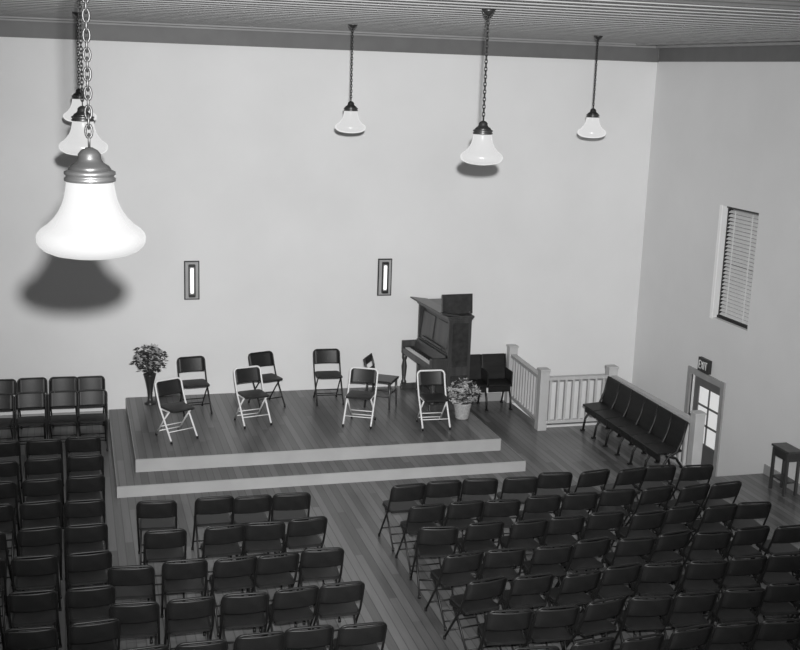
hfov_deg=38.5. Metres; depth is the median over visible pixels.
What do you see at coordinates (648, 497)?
folding chair
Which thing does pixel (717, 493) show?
folding chair
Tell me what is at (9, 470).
folding chair
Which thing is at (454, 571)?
folding chair
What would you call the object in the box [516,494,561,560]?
folding chair
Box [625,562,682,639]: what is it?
folding chair
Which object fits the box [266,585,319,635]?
folding chair
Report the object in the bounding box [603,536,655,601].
folding chair
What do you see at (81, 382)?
folding chair
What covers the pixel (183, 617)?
folding chair
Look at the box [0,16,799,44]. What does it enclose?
trim
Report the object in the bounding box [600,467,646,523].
folding chair
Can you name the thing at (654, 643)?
folding chair
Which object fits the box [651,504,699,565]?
folding chair
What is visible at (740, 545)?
folding chair
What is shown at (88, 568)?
folding chair
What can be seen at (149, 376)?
flower vase
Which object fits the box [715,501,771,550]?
folding chair
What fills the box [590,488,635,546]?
folding chair
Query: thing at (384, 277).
wall sconce
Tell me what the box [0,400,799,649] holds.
floor
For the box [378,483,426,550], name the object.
folding chair
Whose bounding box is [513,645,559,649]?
folding chair
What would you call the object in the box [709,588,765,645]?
folding chair
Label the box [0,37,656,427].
wall
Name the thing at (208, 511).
folding chair
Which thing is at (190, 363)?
folding chair
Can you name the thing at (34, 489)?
folding chair
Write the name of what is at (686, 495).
folding chair
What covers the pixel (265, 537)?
folding chair
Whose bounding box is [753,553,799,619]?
folding chair
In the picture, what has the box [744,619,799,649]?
folding chair
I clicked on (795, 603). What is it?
folding chair
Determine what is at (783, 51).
trim
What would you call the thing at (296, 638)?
folding chair
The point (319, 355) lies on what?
folding chair
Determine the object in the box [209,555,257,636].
folding chair
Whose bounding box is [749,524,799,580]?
folding chair
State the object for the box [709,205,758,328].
window
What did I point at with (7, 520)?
folding chair
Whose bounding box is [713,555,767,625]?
folding chair
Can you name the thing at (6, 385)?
folding chair
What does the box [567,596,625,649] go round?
folding chair
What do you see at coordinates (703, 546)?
folding chair
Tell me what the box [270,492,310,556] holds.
folding chair
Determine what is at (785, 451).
side table
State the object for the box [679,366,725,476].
door
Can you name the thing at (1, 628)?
folding chair
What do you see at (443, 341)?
upright piano
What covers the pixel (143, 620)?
folding chair
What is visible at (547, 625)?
folding chair
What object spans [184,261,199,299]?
wall sconce
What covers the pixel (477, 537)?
folding chair
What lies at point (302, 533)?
folding chair
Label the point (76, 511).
folding chair
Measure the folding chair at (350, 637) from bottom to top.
0.811 m
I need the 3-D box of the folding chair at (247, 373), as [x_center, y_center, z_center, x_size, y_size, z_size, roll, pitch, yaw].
[-2.193,1.056,17.008,0.452,0.813,0.492,-5,14,-29]
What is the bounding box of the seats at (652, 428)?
[580,376,688,468]
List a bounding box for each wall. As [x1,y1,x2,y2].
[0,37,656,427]
[632,56,799,483]
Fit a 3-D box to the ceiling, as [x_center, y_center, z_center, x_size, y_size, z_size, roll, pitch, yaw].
[0.442,-2.523,8.425,13.950,0.160,19.660,-2,13,-16]
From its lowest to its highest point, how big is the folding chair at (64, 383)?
0.811 m
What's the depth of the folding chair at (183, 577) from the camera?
11.25 m
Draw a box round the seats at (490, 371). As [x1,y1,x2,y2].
[469,353,512,410]
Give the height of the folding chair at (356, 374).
0.813 m
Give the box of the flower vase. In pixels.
[130,343,167,404]
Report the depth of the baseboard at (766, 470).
16.33 m
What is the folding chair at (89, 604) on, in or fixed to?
on the floor
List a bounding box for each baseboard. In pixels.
[0,393,500,417]
[763,464,799,494]
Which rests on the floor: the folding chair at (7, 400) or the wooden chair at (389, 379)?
the folding chair at (7, 400)
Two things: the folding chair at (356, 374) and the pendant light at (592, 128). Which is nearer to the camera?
the pendant light at (592, 128)
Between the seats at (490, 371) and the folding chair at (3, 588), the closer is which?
the folding chair at (3, 588)
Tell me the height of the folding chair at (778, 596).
0.811 m
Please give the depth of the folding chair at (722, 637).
10.28 m
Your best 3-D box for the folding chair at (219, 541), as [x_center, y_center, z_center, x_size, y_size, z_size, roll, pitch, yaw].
[-1.914,2.450,12.300,0.452,0.811,0.492,-2,13,-19]
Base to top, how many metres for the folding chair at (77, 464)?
0.811 m
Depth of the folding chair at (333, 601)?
10.85 m
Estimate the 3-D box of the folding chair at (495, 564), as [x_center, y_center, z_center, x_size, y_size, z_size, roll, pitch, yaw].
[1.017,2.626,11.952,0.452,0.811,0.492,-1,13,-14]
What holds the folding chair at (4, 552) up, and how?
on the floor
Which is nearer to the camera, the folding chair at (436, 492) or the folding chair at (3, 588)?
the folding chair at (3, 588)
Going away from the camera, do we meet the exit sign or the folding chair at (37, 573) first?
the folding chair at (37, 573)
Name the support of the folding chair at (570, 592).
on the floor
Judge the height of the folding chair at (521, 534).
0.811 m
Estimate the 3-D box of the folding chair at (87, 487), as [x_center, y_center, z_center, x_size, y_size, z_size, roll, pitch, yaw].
[-3.736,2.097,13.623,0.452,0.811,0.492,-2,13,-17]
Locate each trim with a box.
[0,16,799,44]
[0,18,658,61]
[656,41,799,61]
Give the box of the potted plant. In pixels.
[446,378,481,419]
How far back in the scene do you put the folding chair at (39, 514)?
12.58 m
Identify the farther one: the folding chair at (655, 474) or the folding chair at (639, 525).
the folding chair at (655, 474)
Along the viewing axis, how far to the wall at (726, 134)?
17.50 m
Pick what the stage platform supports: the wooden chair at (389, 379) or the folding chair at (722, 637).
the wooden chair at (389, 379)
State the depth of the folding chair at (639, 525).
12.87 m
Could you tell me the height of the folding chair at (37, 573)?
0.811 m
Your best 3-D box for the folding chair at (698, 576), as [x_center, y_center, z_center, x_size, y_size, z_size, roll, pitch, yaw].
[3.070,2.721,11.836,0.452,0.811,0.492,0,13,-8]
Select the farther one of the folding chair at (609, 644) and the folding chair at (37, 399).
the folding chair at (37, 399)
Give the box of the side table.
[768,442,799,496]
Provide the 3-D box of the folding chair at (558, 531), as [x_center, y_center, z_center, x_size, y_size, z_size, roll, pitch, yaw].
[1.775,2.449,12.874,0.452,0.811,0.492,-1,13,-15]
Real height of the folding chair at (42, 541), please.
0.811 m
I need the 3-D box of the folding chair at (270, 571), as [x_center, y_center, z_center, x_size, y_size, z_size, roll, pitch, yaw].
[-1.290,2.616,11.640,0.452,0.811,0.492,-3,13,-20]
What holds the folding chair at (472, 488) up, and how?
on the floor
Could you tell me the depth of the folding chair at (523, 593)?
11.17 m
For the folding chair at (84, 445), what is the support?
on the floor
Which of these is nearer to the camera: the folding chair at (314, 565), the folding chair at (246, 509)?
the folding chair at (314, 565)
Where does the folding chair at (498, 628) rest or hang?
on the floor
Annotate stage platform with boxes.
[108,386,525,497]
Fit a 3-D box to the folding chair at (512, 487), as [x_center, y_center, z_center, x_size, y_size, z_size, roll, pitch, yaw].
[1.420,2.174,14.071,0.452,0.811,0.492,0,13,-9]
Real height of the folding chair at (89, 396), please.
0.811 m
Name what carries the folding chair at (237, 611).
on the floor
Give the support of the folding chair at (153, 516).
on the floor
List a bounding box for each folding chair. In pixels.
[0,379,16,438]
[0,393,14,442]
[0,440,21,500]
[0,460,21,522]
[0,480,19,546]
[0,503,17,565]
[0,531,11,604]
[0,558,7,632]
[0,609,3,649]
[3,626,58,649]
[7,589,61,647]
[10,554,61,631]
[14,391,47,444]
[17,377,47,437]
[17,525,62,598]
[20,499,62,562]
[22,478,63,528]
[25,457,64,506]
[26,438,63,481]
[48,390,79,442]
[49,376,76,436]
[64,498,105,544]
[64,522,107,589]
[65,436,101,473]
[65,550,111,623]
[66,474,104,521]
[66,584,114,646]
[67,454,103,496]
[68,618,120,649]
[75,376,105,425]
[76,389,107,450]
[107,565,155,643]
[109,601,159,648]
[123,644,169,649]
[136,500,176,567]
[143,528,186,600]
[154,377,197,443]
[160,558,207,638]
[164,596,215,649]
[175,639,227,649]
[177,356,212,416]
[191,495,233,557]
[200,524,245,595]
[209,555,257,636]
[219,592,269,642]
[230,494,271,559]
[233,365,271,428]
[233,631,285,649]
[242,521,285,592]
[248,351,285,409]
[250,552,299,632]
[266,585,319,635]
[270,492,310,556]
[282,516,327,585]
[285,624,333,649]
[297,547,343,624]
[312,581,364,630]
[313,348,343,405]
[332,621,386,649]
[342,367,377,428]
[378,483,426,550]
[395,503,445,574]
[409,526,458,598]
[416,369,450,430]
[419,480,461,522]
[424,551,482,630]
[438,500,483,553]
[443,576,506,649]
[457,478,497,540]
[457,520,503,585]
[475,547,525,622]
[476,499,520,560]
[477,609,532,649]
[497,476,538,538]
[498,518,547,585]
[498,573,553,649]
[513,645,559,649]
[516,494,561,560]
[522,544,572,616]
[523,605,579,649]
[532,472,572,512]
[536,515,584,578]
[544,570,601,647]
[553,492,598,539]
[555,537,610,607]
[563,469,609,526]
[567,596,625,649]
[570,636,615,649]
[576,511,623,573]
[583,562,641,640]
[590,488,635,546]
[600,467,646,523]
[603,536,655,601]
[608,510,665,565]
[613,633,664,649]
[615,595,672,644]
[618,485,672,543]
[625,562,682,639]
[628,529,690,598]
[632,464,675,510]
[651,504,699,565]
[655,483,709,550]
[660,624,712,649]
[661,591,717,649]
[668,464,713,518]
[671,530,731,595]
[673,560,727,630]
[680,503,737,561]
[688,481,741,536]
[698,621,758,649]
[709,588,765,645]
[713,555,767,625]
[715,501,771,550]
[718,525,769,587]
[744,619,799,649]
[747,581,799,649]
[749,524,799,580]
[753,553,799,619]
[790,571,799,584]
[790,600,799,621]
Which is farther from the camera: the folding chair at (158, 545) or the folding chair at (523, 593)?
the folding chair at (158, 545)
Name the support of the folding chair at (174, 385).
on the stage platform
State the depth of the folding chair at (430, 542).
12.29 m
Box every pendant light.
[36,0,145,259]
[59,0,107,155]
[63,12,96,121]
[335,24,365,132]
[460,9,502,164]
[577,35,605,137]
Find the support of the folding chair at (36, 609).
on the floor
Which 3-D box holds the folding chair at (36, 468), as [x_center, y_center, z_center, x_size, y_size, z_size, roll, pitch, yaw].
[-4.389,1.956,14.164,0.452,0.811,0.492,-2,13,-16]
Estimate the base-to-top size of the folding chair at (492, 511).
0.811 m
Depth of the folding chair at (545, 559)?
11.87 m
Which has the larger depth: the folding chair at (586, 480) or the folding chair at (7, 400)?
the folding chair at (7, 400)
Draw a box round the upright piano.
[400,294,474,410]
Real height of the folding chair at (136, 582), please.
0.811 m
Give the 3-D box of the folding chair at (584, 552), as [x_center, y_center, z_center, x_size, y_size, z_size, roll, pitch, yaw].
[1.945,2.586,12.277,0.452,0.811,0.492,-3,13,-21]
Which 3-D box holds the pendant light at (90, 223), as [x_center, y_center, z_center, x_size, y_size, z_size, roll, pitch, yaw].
[-1.144,-0.899,4.196,0.402,1.322,0.402,-2,13,-16]
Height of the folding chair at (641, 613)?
0.811 m
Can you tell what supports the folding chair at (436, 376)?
on the stage platform
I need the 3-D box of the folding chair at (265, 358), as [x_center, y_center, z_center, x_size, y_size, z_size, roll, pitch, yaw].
[-2.094,0.858,17.928,0.452,0.811,0.492,-6,15,-33]
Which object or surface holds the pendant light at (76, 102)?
hanging from the ceiling
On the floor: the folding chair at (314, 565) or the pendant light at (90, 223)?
the folding chair at (314, 565)
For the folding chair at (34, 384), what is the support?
on the floor
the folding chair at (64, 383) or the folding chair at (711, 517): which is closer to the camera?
the folding chair at (711, 517)
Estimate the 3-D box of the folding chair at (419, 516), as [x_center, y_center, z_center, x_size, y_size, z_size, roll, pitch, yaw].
[0.239,2.353,13.075,0.452,0.811,0.492,-2,13,-17]
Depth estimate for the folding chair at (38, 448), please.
14.60 m
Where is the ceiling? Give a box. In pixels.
[0,0,799,44]
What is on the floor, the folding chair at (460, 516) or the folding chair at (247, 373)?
the folding chair at (460, 516)
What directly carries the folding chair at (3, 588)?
on the floor
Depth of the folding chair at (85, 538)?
12.00 m
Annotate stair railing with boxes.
[504,344,706,481]
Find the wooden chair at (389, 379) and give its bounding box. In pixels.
[363,353,398,409]
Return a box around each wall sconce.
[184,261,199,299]
[377,258,391,295]
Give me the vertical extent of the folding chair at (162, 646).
0.811 m
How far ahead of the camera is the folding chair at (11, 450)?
14.52 m
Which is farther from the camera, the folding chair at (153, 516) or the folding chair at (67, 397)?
the folding chair at (67, 397)
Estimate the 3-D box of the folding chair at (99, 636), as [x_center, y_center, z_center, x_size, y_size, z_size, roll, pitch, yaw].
[-2.714,2.896,10.148,0.452,0.811,0.492,-2,13,-19]
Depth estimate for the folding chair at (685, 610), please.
10.88 m
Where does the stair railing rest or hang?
on the floor
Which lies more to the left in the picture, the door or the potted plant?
the potted plant
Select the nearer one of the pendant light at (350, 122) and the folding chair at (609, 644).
the folding chair at (609, 644)
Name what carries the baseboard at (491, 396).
attached to the wall at (234, 161)
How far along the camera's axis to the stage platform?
16.36 m
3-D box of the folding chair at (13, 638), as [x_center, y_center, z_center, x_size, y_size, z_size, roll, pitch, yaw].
[-3.195,2.913,9.996,0.452,0.811,0.492,-1,13,-12]
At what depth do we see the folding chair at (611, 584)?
11.46 m
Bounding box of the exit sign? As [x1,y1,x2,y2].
[697,356,711,374]
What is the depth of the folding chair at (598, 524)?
12.82 m
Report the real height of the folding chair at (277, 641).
0.811 m
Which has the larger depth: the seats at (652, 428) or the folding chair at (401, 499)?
the seats at (652, 428)
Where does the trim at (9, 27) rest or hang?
attached to the wall at (234, 161)
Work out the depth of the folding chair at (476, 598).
11.08 m
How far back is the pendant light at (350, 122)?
14.96 m
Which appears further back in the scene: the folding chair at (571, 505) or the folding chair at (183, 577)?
the folding chair at (571, 505)
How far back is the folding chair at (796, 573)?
12.20 m
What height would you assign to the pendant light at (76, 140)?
1.370 m
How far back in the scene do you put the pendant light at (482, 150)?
10.70 m
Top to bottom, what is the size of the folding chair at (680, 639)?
0.811 m
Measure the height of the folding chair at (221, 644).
0.811 m
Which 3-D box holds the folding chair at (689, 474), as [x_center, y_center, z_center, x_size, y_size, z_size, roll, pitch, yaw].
[3.702,2.109,14.718,0.452,0.811,0.492,-1,13,-12]
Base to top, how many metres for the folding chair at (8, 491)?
0.811 m
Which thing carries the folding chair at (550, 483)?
on the floor
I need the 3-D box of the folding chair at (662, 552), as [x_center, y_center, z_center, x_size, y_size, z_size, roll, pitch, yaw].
[2.854,2.560,12.534,0.452,0.811,0.492,-4,14,-24]

